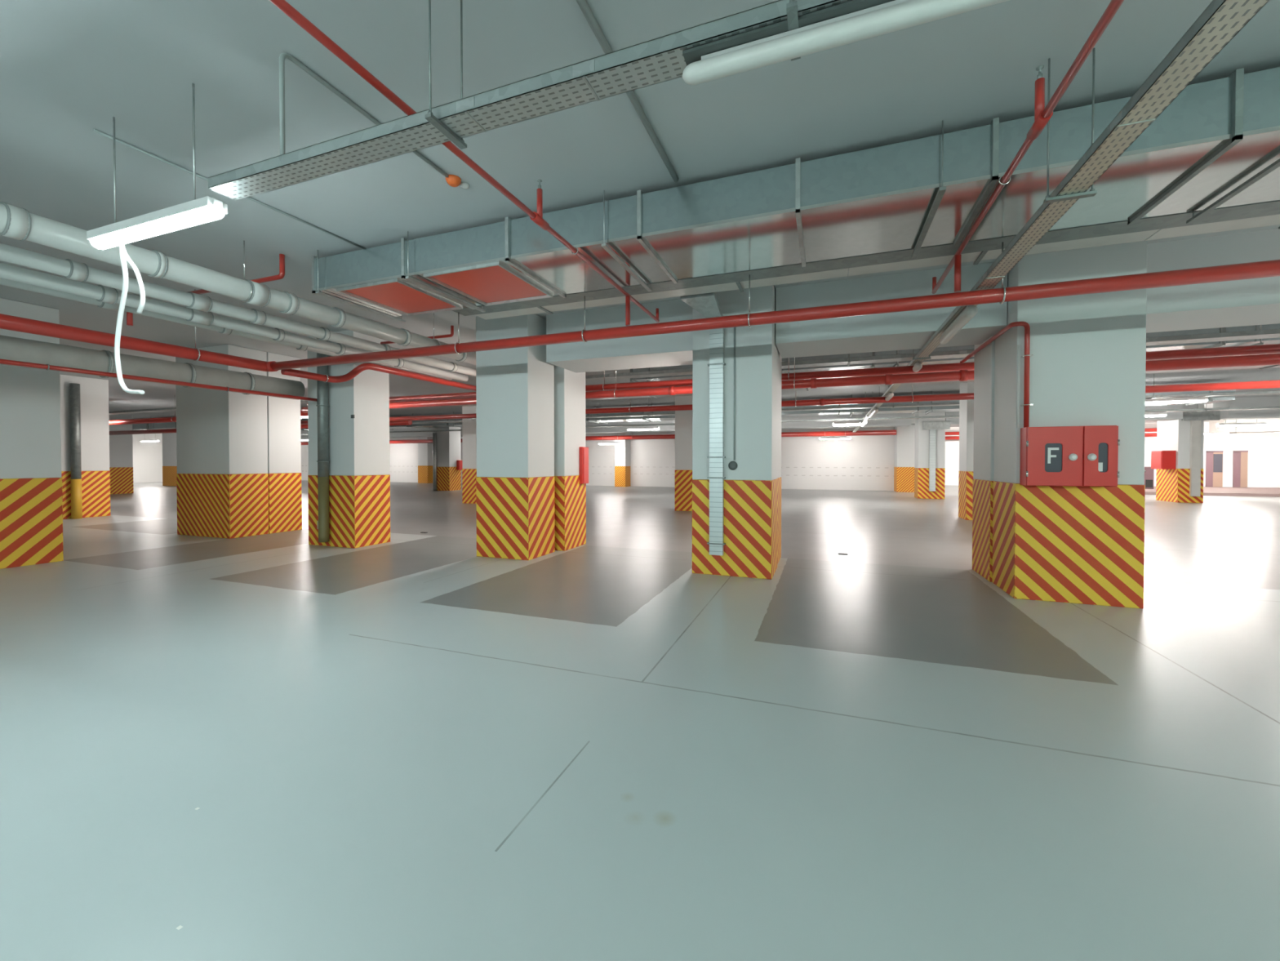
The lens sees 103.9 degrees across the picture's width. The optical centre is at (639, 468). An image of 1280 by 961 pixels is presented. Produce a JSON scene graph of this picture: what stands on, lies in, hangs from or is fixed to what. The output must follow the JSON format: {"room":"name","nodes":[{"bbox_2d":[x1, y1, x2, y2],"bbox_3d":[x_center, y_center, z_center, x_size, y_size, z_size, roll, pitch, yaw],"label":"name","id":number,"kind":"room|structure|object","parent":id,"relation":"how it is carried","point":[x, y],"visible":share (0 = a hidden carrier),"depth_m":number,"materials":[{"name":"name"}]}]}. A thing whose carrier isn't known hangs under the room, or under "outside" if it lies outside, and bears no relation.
{"room":"parking garage","nodes":[
{"label":"parking garage","id":0,"kind":"room"},
{"bbox_2d":[132,433,162,482],"bbox_3d":[-40.552,-0.789,28.943,0.200,3.820,54.000,0,1,20],"label":"wall","id":1,"kind":"structure","parent":0,"point":[147,455],"depth_m":37.81,"materials":[{"name":"paint"}]},
{"bbox_2d":[0,334,305,399],"bbox_3d":[-7.856,-1.334,4.105,0.360,0.360,10.250,0,1,20],"label":"pipe","id":2,"kind":"object","parent":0,"point":[15,348],"visible":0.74,"depth_m":6.73,"materials":[{"name":"plastic"}]},
{"bbox_2d":[0,242,475,376],"bbox_3d":[-4.343,-1.827,6.660,0.172,0.172,7.100,0,1,20],"label":"drain pipe","id":3,"kind":"object","parent":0,"point":[68,268],"visible":0.93,"depth_m":5.33,"materials":[{"name":"grey plastic"}]},
{"bbox_2d":[109,420,412,435],"bbox_3d":[-20.331,-1.643,21.625,26.800,0.178,0.178,0,1,20],"label":"pipe","id":4,"kind":"object","parent":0,"point":[404,422],"visible":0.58,"depth_m":21.75,"materials":[{"name":"red metal"}]},
{"bbox_2d":[301,426,894,490],"bbox_3d":[-9.881,-0.872,35.247,52.900,3.820,0.200,0,1,20],"label":"wall","id":5,"kind":"structure","parent":0,"point":[864,462],"depth_m":28.26,"materials":[{"name":"paint"}]},
{"bbox_2d":[0,480,1279,960],"bbox_3d":[-4.841,1.395,15.690,76.000,0.200,54.000,0,1,20],"label":"floor","id":6,"kind":"structure","parent":0,"point":[415,745],"depth_m":2.62,"materials":[{"name":"paint"}]},
{"bbox_2d":[0,297,63,568],"bbox_3d":[-9.849,-0.503,7.220,1.708,3.817,1.488,0,1,20],"label":"pillar","id":7,"kind":"structure","parent":6,"relation":"on","point":[31,496],"depth_m":7.32,"materials":[{"name":"paint"}]},
{"bbox_2d":[60,374,110,519],"bbox_3d":[-15.744,-0.590,13.888,1.408,3.817,0.978,0,1,20],"label":"pillar","id":8,"kind":"structure","parent":6,"relation":"on","point":[94,393],"depth_m":13.73,"materials":[{"name":"paint"}]},
{"bbox_2d":[69,382,82,519],"bbox_3d":[-15.067,-0.475,13.387,0.199,3.600,0.199,0,1,20],"label":"drain pipe","id":9,"kind":"object","parent":8,"relation":"attached to","point":[74,388],"visible":1,"depth_m":13.32,"materials":[{"name":"metal"}]},
{"bbox_2d":[108,413,133,493],"bbox_3d":[-25.587,-0.727,24.285,1.508,3.817,0.908,0,1,20],"label":"pillar","id":10,"kind":"structure","parent":6,"relation":"on","point":[121,446],"depth_m":24.04,"materials":[{"name":"paint"}]},
{"bbox_2d":[162,432,177,485],"bbox_3d":[-29.829,-0.834,32.530,1.808,3.817,1.008,0,1,20],"label":"pillar","id":11,"kind":"structure","parent":6,"relation":"on","point":[169,439],"depth_m":32.11,"materials":[{"name":"paint"}]},
{"bbox_2d":[175,344,268,538],"bbox_3d":[-8.732,-0.546,10.480,1.688,3.817,0.738,0,1,20],"label":"pillar","id":12,"kind":"structure","parent":6,"relation":"on","point":[222,475],"depth_m":10.15,"materials":[{"name":"paint"}]},
{"bbox_2d":[266,351,302,533],"bbox_3d":[-8.343,-0.554,11.105,1.423,3.817,0.695,0,1,20],"label":"pillar","id":13,"kind":"structure","parent":6,"relation":"on","point":[284,442],"depth_m":10.82,"materials":[{"name":"paint"}]},
{"bbox_2d":[306,329,390,548],"bbox_3d":[-5.386,-0.530,9.294,1.148,3.817,0.768,0,1,20],"label":"pillar","id":14,"kind":"structure","parent":6,"relation":"on","point":[359,476],"depth_m":8.95,"materials":[{"name":"paint"}]},
{"bbox_2d":[315,337,329,542],"bbox_3d":[-5.594,-0.556,8.849,0.198,3.680,0.198,0,1,20],"label":"drain pipe","id":15,"kind":"object","parent":14,"relation":"attached to","point":[322,405],"visible":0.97,"depth_m":8.79,"materials":[{"name":"metal"}]},
{"bbox_2d":[0,358,316,401],"bbox_3d":[-7.491,-1.152,3.998,0.071,0.071,10.300,0,1,20],"label":"pipe","id":16,"kind":"object","parent":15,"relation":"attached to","point":[47,366],"visible":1,"depth_m":6.56,"materials":[{"name":"red metal"}]},
{"bbox_2d":[417,436,432,483],"bbox_3d":[-15.611,-0.890,36.764,0.908,3.817,0.858,0,1,20],"label":"pillar","id":17,"kind":"structure","parent":6,"relation":"on","point":[424,450],"depth_m":36.40,"materials":[{"name":"paint"}]},
{"bbox_2d":[435,426,461,490],"bbox_3d":[-10.403,-0.764,27.173,0.958,3.817,0.908,0,1,20],"label":"pillar","id":18,"kind":"structure","parent":6,"relation":"on","point":[448,442],"depth_m":26.79,"materials":[{"name":"paint"}]},
{"bbox_2d":[432,432,436,490],"bbox_3d":[-10.953,-0.410,26.774,0.193,3.080,0.193,0,1,20],"label":"drain pipe","id":19,"kind":"object","parent":18,"relation":"attached to","point":[434,434],"visible":1,"depth_m":26.70,"materials":[{"name":"metal"}]},
{"bbox_2d":[462,405,476,503],"bbox_3d":[-5.879,-0.652,18.610,1.108,3.817,0.808,0,1,20],"label":"pillar","id":20,"kind":"structure","parent":6,"relation":"on","point":[468,425],"depth_m":18.32,"materials":[{"name":"paint"}]},
{"bbox_2d":[475,314,555,559],"bbox_3d":[-2.021,-0.516,8.187,0.968,3.817,0.798,0,1,20],"label":"pillar","id":21,"kind":"structure","parent":6,"relation":"on","point":[515,504],"depth_m":7.84,"materials":[{"name":"paint"}]},
{"bbox_2d":[554,364,586,551],"bbox_3d":[-1.628,-0.527,9.028,1.058,3.817,0.808,0,1,20],"label":"pillar","id":22,"kind":"structure","parent":6,"relation":"on","point":[570,495],"depth_m":8.63,"materials":[{"name":"paint"}]},
{"bbox_2d":[579,446,588,484],"bbox_3d":[-1.006,-0.069,9.075,0.077,0.660,0.250,0,1,20],"label":"cabinet","id":23,"kind":"object","parent":22,"relation":"attached to","point":[584,451],"visible":1,"depth_m":8.98,"materials":[{"name":"red metal"}]},
{"bbox_2d":[614,432,630,486],"bbox_3d":[-1.083,-0.819,31.362,0.708,3.817,0.858,0,1,20],"label":"pillar","id":24,"kind":"structure","parent":6,"relation":"on","point":[622,451],"depth_m":31.01,"materials":[{"name":"paint"}]},
{"bbox_2d":[675,395,692,511],"bbox_3d":[1.727,-0.615,15.782,1.078,3.817,0.808,0,1,20],"label":"pillar","id":25,"kind":"structure","parent":6,"relation":"on","point":[683,419],"depth_m":15.49,"materials":[{"name":"paint"}]},
{"bbox_2d":[692,284,777,579],"bbox_3d":[1.333,-0.500,6.956,1.053,3.817,0.788,0,1,20],"label":"pillar","id":26,"kind":"structure","parent":6,"relation":"on","point":[750,489],"depth_m":6.56,"materials":[{"name":"paint"}]},
{"bbox_2d":[680,292,725,555],"bbox_3d":[0.815,-0.462,6.260,0.400,3.200,0.874,0,1,20],"label":"cable tray","id":27,"kind":"object","parent":26,"relation":"attached to","point":[707,304],"visible":0.85,"depth_m":6.58,"materials":[{"name":"metal"}]},
{"bbox_2d":[733,327,735,460],"bbox_3d":[1.236,-1.001,6.553,0.022,1.770,0.022,0,1,20],"label":"conduit","id":28,"kind":"object","parent":26,"relation":"attached to","point":[734,327],"visible":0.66,"depth_m":6.54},
{"bbox_2d":[777,350,782,564],"bbox_3d":[1.625,-0.510,7.733,1.018,3.817,0.808,0,1,20],"label":"pillar","id":29,"kind":"structure","parent":6,"relation":"on","point":[780,358],"depth_m":7.58,"materials":[{"name":"paint"}]},
{"bbox_2d":[893,418,915,492],"bbox_3d":[13.855,-0.745,25.700,1.358,3.817,1.058,0,1,20],"label":"pillar","id":30,"kind":"structure","parent":6,"relation":"on","point":[904,438],"depth_m":25.32,"materials":[{"name":"paint"}]},
{"bbox_2d":[914,411,945,498],"bbox_3d":[12.193,-0.685,21.117,0.978,3.817,0.908,0,1,20],"label":"pillar","id":31,"kind":"structure","parent":6,"relation":"on","point":[922,437],"depth_m":20.76,"materials":[{"name":"paint"}]},
{"bbox_2d":[922,420,950,491],"bbox_3d":[12.154,-0.529,20.584,0.970,2.880,0.110,0,1,20],"label":"cable tray","id":32,"kind":"object","parent":31,"relation":"attached to","point":[932,426],"visible":1,"depth_m":20.59,"materials":[{"name":"metal"}]},
{"bbox_2d":[958,382,973,519],"bbox_3d":[9.149,-0.582,13.235,1.088,3.817,0.808,0,1,20],"label":"pillar","id":33,"kind":"structure","parent":6,"relation":"on","point":[966,478],"depth_m":13.10,"materials":[{"name":"paint"}]},
{"bbox_2d":[972,334,995,582],"bbox_3d":[5.060,-0.493,6.456,1.128,3.817,0.808,0,1,20],"label":"pillar","id":34,"kind":"structure","parent":6,"relation":"on","point":[984,359],"depth_m":6.56,"materials":[{"name":"paint"}]},
{"bbox_2d":[992,240,1147,608],"bbox_3d":[4.780,-0.483,5.674,1.108,3.817,0.788,0,1,20],"label":"pillar","id":35,"kind":"structure","parent":6,"relation":"on","point":[1061,544],"depth_m":5.32,"materials":[{"name":"paint"}]},
{"bbox_2d":[960,321,1033,427],"bbox_3d":[4.493,-1.034,6.423,0.214,1.148,2.203,0,1,20],"label":"riser pipe","id":36,"kind":"object","parent":35,"relation":"attached to","point":[1027,355],"visible":0.98,"depth_m":5.39,"materials":[{"name":"red metal"}]},
{"bbox_2d":[1017,345,1019,427],"bbox_3d":[4.134,-0.902,5.475,0.018,0.900,0.018,1,1,43],"label":"conduit","id":37,"kind":"object","parent":35,"relation":"attached to","point":[1018,371],"visible":1,"depth_m":5.47,"materials":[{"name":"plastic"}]},
{"bbox_2d":[1019,425,1119,486],"bbox_3d":[4.474,-0.134,5.241,0.777,0.620,0.238,0,1,20],"label":"cabinet","id":38,"kind":"object","parent":35,"relation":"attached to","point":[1054,455],"visible":1,"depth_m":5.16,"materials":[{"name":"red metal"}]},
{"bbox_2d":[1155,404,1204,502],"bbox_3d":[20.696,-0.660,19.236,0.728,3.817,1.308,0,1,20],"label":"pillar","id":39,"kind":"structure","parent":6,"relation":"on","point":[1171,485],"depth_m":18.79,"materials":[{"name":"paint"}]},
{"bbox_2d":[1151,450,1176,469],"bbox_3d":[20.086,-0.352,19.253,0.412,0.700,0.700,0,1,20],"label":"cabinet","id":40,"kind":"object","parent":39,"relation":"attached to","point":[1161,460],"visible":1,"depth_m":18.98,"materials":[{"name":"red metal"}]},
{"bbox_2d":[1181,410,1220,496],"bbox_3d":[20.657,-0.567,18.489,1.010,3.150,0.110,0,1,20],"label":"cable tray","id":41,"kind":"object","parent":39,"relation":"attached to","point":[1195,418],"visible":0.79,"depth_m":18.50,"materials":[{"name":"metal"}]},
{"bbox_2d":[1145,485,1279,497],"bbox_3d":[28.927,1.100,25.587,19.400,0.130,7.700,0,1,20],"label":"kerb","id":42,"kind":"object","parent":6,"relation":"on","point":[1207,491],"visible":0.39,"depth_m":23.53,"materials":[{"name":"concrete"}]},
{"bbox_2d":[0,0,1279,426],"bbox_3d":[-4.841,-2.650,15.637,76.000,0.250,54.000,0,1,20],"label":"ceiling","id":43,"kind":"structure","parent":0,"point":[68,68],"depth_m":3.31,"materials":[{"name":"paint"}]},
{"bbox_2d":[0,288,278,371],"bbox_3d":[-7.205,-1.883,3.325,0.241,0.961,9.256,0,1,20],"label":"pipe","id":44,"kind":"object","parent":43,"relation":"hanging from","point":[10,322],"visible":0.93,"depth_m":6.02,"materials":[{"name":"red metal"}]},
{"bbox_2d":[280,363,475,391],"bbox_3d":[-3.847,-1.615,10.233,0.674,0.347,6.049,0,1,27],"label":"pipe","id":45,"kind":"object","parent":44,"relation":"attached to","point":[358,369],"visible":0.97,"depth_m":8.30,"materials":[{"name":"red metal"}]},
{"bbox_2d":[0,277,451,380],"bbox_3d":[-5.035,-1.815,7.237,0.142,0.142,6.500,0,1,20],"label":"drain pipe","id":46,"kind":"object","parent":45,"relation":"attached to","point":[4,282],"visible":0.5,"depth_m":5.84,"materials":[{"name":"grey plastic"}]},
{"bbox_2d":[0,262,468,382],"bbox_3d":[-4.712,-1.791,6.957,0.164,0.164,6.800,0,1,20],"label":"drain pipe","id":47,"kind":"object","parent":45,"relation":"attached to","point":[101,293],"visible":0.98,"depth_m":5.68,"materials":[{"name":"grey plastic"}]},
{"bbox_2d":[86,83,227,249],"bbox_3d":[-3.138,-1.936,3.228,1.330,0.852,0.105,0,1,20],"label":"lamp","id":48,"kind":"object","parent":43,"relation":"hanging from","point":[206,209],"visible":1,"depth_m":3.15,"materials":[{"name":"white plastic"}]},
{"bbox_2d":[114,240,145,394],"bbox_3d":[-3.387,-1.009,3.328,0.348,1.032,0.036,0,1,20],"label":"loose cable","id":49,"kind":"object","parent":48,"relation":"hanging from","point":[124,256],"visible":1,"depth_m":3.34,"materials":[{"name":"white plastic"}]},
{"bbox_2d":[89,204,224,249],"bbox_3d":[-3.138,-1.557,3.233,1.330,0.094,0.094,0,1,20],"label":"diffuser","id":50,"kind":"object","parent":48,"relation":"attached to","point":[180,216],"depth_m":3.16,"materials":[{"name":"white plastic"}]},
{"bbox_2d":[108,410,307,425],"bbox_3d":[-21.237,-2.099,19.181,26.800,0.945,0.209,0,1,20],"label":"pipe","id":51,"kind":"object","parent":43,"relation":"hanging from","point":[161,420],"visible":0.29,"depth_m":17.68,"materials":[{"name":"red paint"}]},
{"bbox_2d":[108,400,307,414],"bbox_3d":[-21.509,-2.198,18.161,27.000,0.720,0.400,0,1,20],"label":"cable tray","id":52,"kind":"object","parent":43,"relation":"hanging from","point":[168,409],"visible":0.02,"depth_m":15.88,"materials":[{"name":"metal"}]},
{"bbox_2d":[132,416,307,430],"bbox_3d":[-24.094,-2.315,25.576,21.015,0.680,0.940,0,1,20],"label":"air duct","id":53,"kind":"object","parent":43,"relation":"hanging from","point":[167,424],"visible":0.06,"depth_m":25.30,"materials":[{"name":"metal"}]},
{"bbox_2d":[93,128,367,248],"bbox_3d":[-3.375,-2.367,4.463,0.022,0.022,2.132,0,1,23],"label":"conduit","id":54,"kind":"object","parent":43,"relation":"attached to","point":[95,131],"visible":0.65,"depth_m":4.03,"materials":[{"name":"metal"}]},
{"bbox_2d":[187,253,284,294],"bbox_3d":[-4.766,-2.244,5.851,1.766,0.265,0.052,0,1,20],"label":"pipe","id":55,"kind":"object","parent":43,"relation":"attached to","point":[282,257],"visible":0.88,"depth_m":5.58,"materials":[{"name":"red metal"}]},
{"bbox_2d":[0,201,475,364],"bbox_3d":[-4.089,-2.071,5.388,0.241,0.640,9.300,0,1,20],"label":"drain pipe","id":56,"kind":"object","parent":43,"relation":"hanging from","point":[16,223],"visible":0.86,"depth_m":4.80,"materials":[{"name":"grey plastic"}]},
{"bbox_2d":[380,325,453,344],"bbox_3d":[-3.582,-2.140,8.026,1.472,0.171,0.044,0,1,20],"label":"pipe","id":57,"kind":"object","parent":56,"relation":"attached to","point":[451,334],"visible":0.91,"depth_m":7.83,"materials":[{"name":"red metal"}]},
{"bbox_2d":[279,53,448,177],"bbox_3d":[-1.781,-2.013,3.419,0.026,0.697,1.323,0,1,20],"label":"conduit","id":58,"kind":"object","parent":43,"relation":"attached to","point":[282,56],"visible":0.88,"depth_m":2.86,"materials":[{"name":"metal"}]},
{"bbox_2d":[445,174,469,189],"bbox_3d":[-1.510,-2.347,4.135,0.124,0.055,0.194,0,1,20],"label":"smoke detector","id":59,"kind":"object","parent":43,"relation":"attached to","point":[453,180],"visible":0.99,"depth_m":4.08,"materials":[{"name":"orange plastic"}]},
{"bbox_2d":[208,0,853,200],"bbox_3d":[2.140,-1.967,1.267,9.890,0.740,0.245,0,1,20],"label":"cable tray","id":60,"kind":"object","parent":43,"relation":"hanging from","point":[660,60],"visible":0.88,"depth_m":2.26,"materials":[{"name":"metal"}]},
{"bbox_2d":[682,0,1009,84],"bbox_3d":[0.839,-1.571,1.756,1.425,0.097,0.115,0,1,20],"label":"lamp","id":61,"kind":"object","parent":60,"relation":"hanging from","point":[855,20],"visible":1,"depth_m":1.80,"materials":[{"name":"white plastic"}]},
{"bbox_2d":[301,430,896,444],"bbox_3d":[-7.335,-2.279,32.894,43.300,0.944,0.288,0,1,20],"label":"pipe","id":62,"kind":"object","parent":43,"relation":"hanging from","point":[859,433],"visible":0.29,"depth_m":29.33,"materials":[{"name":"red paint"}]},
{"bbox_2d":[300,413,911,438],"bbox_3d":[-5.766,-2.332,28.362,37.400,0.720,0.800,0,1,20],"label":"ceiling beam","id":63,"kind":"structure","parent":43,"relation":"attached to","point":[900,422],"depth_m":23.40,"materials":[{"name":"paint"}]},
{"bbox_2d":[546,298,693,373],"bbox_3d":[-0.162,-2.054,7.929,2.430,0.740,1.000,0,1,20],"label":"ceiling beam","id":64,"kind":"structure","parent":43,"relation":"attached to","point":[668,349],"depth_m":7.55,"materials":[{"name":"paint"}]},
{"bbox_2d":[575,0,678,182],"bbox_3d":[-0.743,-2.315,1.286,0.044,0.044,5.950,0,1,20],"label":"conduit","id":65,"kind":"object","parent":43,"relation":"attached to","point":[583,4],"visible":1,"depth_m":3.16,"materials":[{"name":"metal"}]},
{"bbox_2d":[300,389,1235,431],"bbox_3d":[-0.613,-2.260,20.578,36.515,0.660,1.140,0,1,20],"label":"air duct","id":66,"kind":"object","parent":43,"relation":"hanging from","point":[913,410],"visible":0.27,"depth_m":17.35,"materials":[{"name":"metal"}]},
{"bbox_2d":[832,421,860,426],"bbox_3d":[7.197,-1.696,17.467,0.900,0.395,0.157,0,1,20],"label":"lamp","id":67,"kind":"object","parent":66,"relation":"hanging from","point":[842,423],"visible":1,"depth_m":17.40,"materials":[{"name":"white plastic"}]},
{"bbox_2d":[832,422,860,426],"bbox_3d":[7.197,-1.569,17.469,0.900,0.140,0.140,0,1,20],"label":"diffuser","id":68,"kind":"object","parent":67,"relation":"attached to","point":[833,424],"depth_m":17.42,"materials":[{"name":"white"}]},
{"bbox_2d":[270,241,1279,370],"bbox_3d":[2.368,-1.700,4.624,16.800,0.529,0.150,0,1,20],"label":"pipe","id":69,"kind":"object","parent":43,"relation":"hanging from","point":[1267,268],"visible":1,"depth_m":4.69,"materials":[{"name":"red metal"}]},
{"bbox_2d":[268,0,659,325],"bbox_3d":[-1.375,-1.869,2.216,0.065,0.640,9.240,0,1,20],"label":"pipe","id":70,"kind":"object","parent":69,"relation":"attached to","point":[282,5],"visible":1,"depth_m":2.96,"materials":[{"name":"red metal"}]},
{"bbox_2d":[931,0,1124,293],"bbox_3d":[1.582,-1.855,1.116,0.065,0.640,9.240,0,1,20],"label":"pipe","id":71,"kind":"object","parent":69,"relation":"attached to","point":[1042,115],"visible":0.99,"depth_m":2.73,"materials":[{"name":"red metal"}]},
{"bbox_2d":[300,380,1279,424],"bbox_3d":[-0.494,-2.014,13.708,29.500,0.972,0.174,0,1,20],"label":"pipe","id":72,"kind":"object","parent":43,"relation":"hanging from","point":[1263,384],"visible":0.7,"depth_m":11.44,"materials":[{"name":"red metal"}]},
{"bbox_2d":[300,404,1279,435],"bbox_3d":[-1.168,-2.257,22.652,50.000,0.720,0.400,0,1,20],"label":"cable tray","id":73,"kind":"object","parent":43,"relation":"hanging from","point":[1197,409],"visible":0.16,"depth_m":18.62,"materials":[{"name":"metal"}]},
{"bbox_2d":[627,425,659,431],"bbox_3d":[0.144,-1.809,22.170,1.500,0.198,0.134,0,1,20],"label":"lamp","id":74,"kind":"object","parent":73,"relation":"hanging from","point":[653,428],"visible":1,"depth_m":22.08,"materials":[{"name":"white plastic"}]},
{"bbox_2d":[627,427,659,431],"bbox_3d":[0.144,-1.770,22.170,1.500,0.120,0.120,0,1,20],"label":"diffuser","id":75,"kind":"object","parent":74,"relation":"attached to","point":[628,428],"depth_m":22.11,"materials":[{"name":"white plastic"}]},
{"bbox_2d":[1145,412,1166,417],"bbox_3d":[16.078,-1.752,16.244,1.500,0.158,0.134,0,1,20],"label":"lamp","id":76,"kind":"object","parent":73,"relation":"hanging from","point":[1157,414],"visible":0.46,"depth_m":16.03,"materials":[{"name":"white plastic"}]},
{"bbox_2d":[301,353,1279,412],"bbox_3d":[0.019,-1.883,9.208,17.600,1.115,0.170,0,1,20],"label":"pipe","id":77,"kind":"object","parent":43,"relation":"hanging from","point":[1272,358],"visible":0.68,"depth_m":7.78,"materials":[{"name":"red paint"}]},
{"bbox_2d":[306,343,1279,404],"bbox_3d":[0.068,-1.967,9.339,17.600,0.950,0.150,0,1,20],"label":"pipe","id":78,"kind":"object","parent":43,"relation":"hanging from","point":[1273,348],"visible":0.57,"depth_m":7.91,"materials":[{"name":"red paint"}]},
{"bbox_2d":[311,66,1279,322],"bbox_3d":[2.622,-2.134,3.940,12.850,0.475,1.425,0,1,20],"label":"air duct","id":79,"kind":"object","parent":43,"relation":"hanging from","point":[1212,155],"visible":0.99,"depth_m":3.95,"materials":[{"name":"metal"}]},
{"bbox_2d":[389,364,1279,409],"bbox_3d":[0.312,-2.121,12.287,32.000,0.720,0.400,0,1,20],"label":"cable tray","id":80,"kind":"object","parent":43,"relation":"hanging from","point":[1260,367],"visible":0.27,"depth_m":10.47,"materials":[{"name":"metal"}]},
{"bbox_2d":[412,373,1279,423],"bbox_3d":[-1.520,-2.247,18.835,44.000,0.640,0.400,0,1,20],"label":"cable tray","id":81,"kind":"object","parent":43,"relation":"hanging from","point":[1258,393],"visible":0.51,"depth_m":15.17,"materials":[{"name":"metal"}]},
{"bbox_2d":[1145,396,1208,404],"bbox_3d":[13.851,-1.791,13.124,1.500,0.158,0.134,0,1,20],"label":"lamp","id":82,"kind":"object","parent":81,"relation":"hanging from","point":[1184,400],"visible":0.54,"depth_m":13.03,"materials":[{"name":"white plastic"}]},
{"bbox_2d":[1145,400,1207,404],"bbox_3d":[13.851,-1.772,13.124,1.500,0.120,0.120,0,1,20],"label":"diffuser","id":83,"kind":"object","parent":82,"relation":"attached to","point":[1147,402],"depth_m":13.07,"materials":[{"name":"white"}]},
{"bbox_2d":[475,213,1279,319],"bbox_3d":[4.110,-2.177,4.354,13.350,0.400,0.380,0,1,20],"label":"cable tray","id":84,"kind":"object","parent":43,"relation":"hanging from","point":[1274,220],"visible":0.38,"depth_m":4.92,"materials":[{"name":"metal"}]},
{"bbox_2d":[775,262,1007,358],"bbox_3d":[3.189,-2.038,6.683,2.580,0.740,1.000,0,1,20],"label":"ceiling beam","id":85,"kind":"structure","parent":43,"relation":"attached to","point":[904,330],"depth_m":6.31,"materials":[{"name":"paint"}]},
{"bbox_2d":[585,328,1279,381],"bbox_3d":[4.320,-2.109,8.289,12.900,0.640,0.400,0,1,20],"label":"cable tray","id":86,"kind":"object","parent":43,"relation":"hanging from","point":[1273,333],"visible":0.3,"depth_m":8.19,"materials":[{"name":"metal"}]},
{"bbox_2d":[630,323,1279,382],"bbox_3d":[6.265,-2.147,8.952,13.515,0.580,0.940,0,1,20],"label":"air duct","id":87,"kind":"object","parent":43,"relation":"hanging from","point":[1267,326],"visible":0.17,"depth_m":8.92,"materials":[{"name":"metal"}]},
{"bbox_2d":[852,0,1269,432],"bbox_3d":[5.481,-2.055,11.005,0.235,0.818,30.500,0,1,20],"label":"cable tray","id":88,"kind":"object","parent":43,"relation":"hanging from","point":[1221,20],"visible":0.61,"depth_m":2.31,"materials":[{"name":"metal"}]},
{"bbox_2d":[938,305,977,344],"bbox_3d":[3.370,-1.527,5.342,0.104,0.127,1.300,0,1,20],"label":"lamp","id":89,"kind":"object","parent":88,"relation":"hanging from","point":[970,311],"visible":0.99,"depth_m":5.13,"materials":[{"name":"white plastic"}]},
{"bbox_2d":[945,404,1182,425],"bbox_3d":[16.518,-2.223,20.076,7.550,0.720,0.800,0,1,20],"label":"ceiling beam","id":90,"kind":"structure","parent":43,"relation":"attached to","point":[1171,415],"depth_m":18.63,"materials":[{"name":"paint"}]},
{"bbox_2d":[1146,228,1279,333],"bbox_3d":[9.637,-2.006,4.285,8.940,0.740,1.000,0,1,20],"label":"ceiling beam","id":91,"kind":"structure","parent":43,"relation":"attached to","point":[1253,301],"depth_m":5.19,"materials":[{"name":"paint"}]},
{"bbox_2d":[1216,419,1266,426],"bbox_3d":[24.756,-2.170,20.640,1.500,0.840,0.157,0,1,20],"label":"lamp","id":92,"kind":"object","parent":43,"relation":"hanging from","point":[1256,424],"visible":0.91,"depth_m":20.61,"materials":[{"name":"white plastic"}]},
{"bbox_2d":[1208,417,1279,434],"bbox_3d":[32.172,-2.129,22.097,10.115,0.960,1.040,0,1,20],"label":"air duct","id":93,"kind":"object","parent":43,"relation":"hanging from","point":[1273,425],"visible":0.62,"depth_m":23.19,"materials":[{"name":"metal"}]},
{"bbox_2d":[1213,395,1279,419],"bbox_3d":[27.977,-2.167,15.815,14.400,0.720,0.800,0,1,20],"label":"ceiling beam","id":94,"kind":"structure","parent":43,"relation":"attached to","point":[1269,401],"depth_m":17.77,"materials":[{"name":"paint"}]},
{"bbox_3d":[-7.220,-2.464,31.622,44.400,0.540,0.400,0,1,20],"label":"cable tray","id":95,"kind":"object","parent":43,"relation":"hanging from","visible":0},
{"bbox_2d":[819,427,851,439],"bbox_3d":[9.856,-1.811,25.333,1.500,0.638,0.134,0,1,20],"label":"lamp","id":96,"kind":"object","parent":95,"relation":"hanging from","point":[824,437],"visible":0.98,"depth_m":25.29,"materials":[{"name":"white plastic"}]},
{"bbox_2d":[945,432,1156,439],"bbox_3d":[23.583,-1.946,30.256,12.900,0.217,0.217,0,1,20],"label":"pipe","id":97,"kind":"object","parent":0,"point":[1150,434],"visible":0.02,"depth_m":31.50,"materials":[{"name":"red metal"}]},
{"bbox_2d":[945,427,1157,435],"bbox_3d":[24.157,-2.248,30.359,13.900,0.217,0.217,0,1,20],"label":"pipe","id":98,"kind":"object","parent":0,"point":[1147,429],"visible":0.02,"depth_m":28.57,"materials":[{"name":"red metal"}]},
{"bbox_2d":[944,421,1279,487],"bbox_3d":[28.605,-0.803,30.003,23.300,3.820,0.200,0,1,20],"label":"wall","id":99,"kind":"structure","parent":0,"point":[1263,448],"depth_m":28.10,"materials":[{"name":"paint"}]},
{"bbox_2d":[1143,466,1154,488],"bbox_3d":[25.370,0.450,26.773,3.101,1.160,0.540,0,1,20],"label":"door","id":100,"kind":"structure","parent":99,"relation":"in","point":[1148,472],"depth_m":26.17,"materials":[{"name":"paint"}]},
{"bbox_2d":[1205,450,1223,486],"bbox_3d":[32.541,-0.012,28.406,0.700,2.040,0.070,0,1,20],"label":"door","id":101,"kind":"structure","parent":99,"relation":"in","point":[1214,459],"depth_m":28.39,"materials":[{"name":"paint"}]},
{"bbox_2d":[1232,450,1248,487],"bbox_3d":[33.563,-0.007,28.026,0.580,2.040,0.070,0,1,20],"label":"door","id":102,"kind":"structure","parent":99,"relation":"in","point":[1240,459],"depth_m":28.01,"materials":[{"name":"paint"}]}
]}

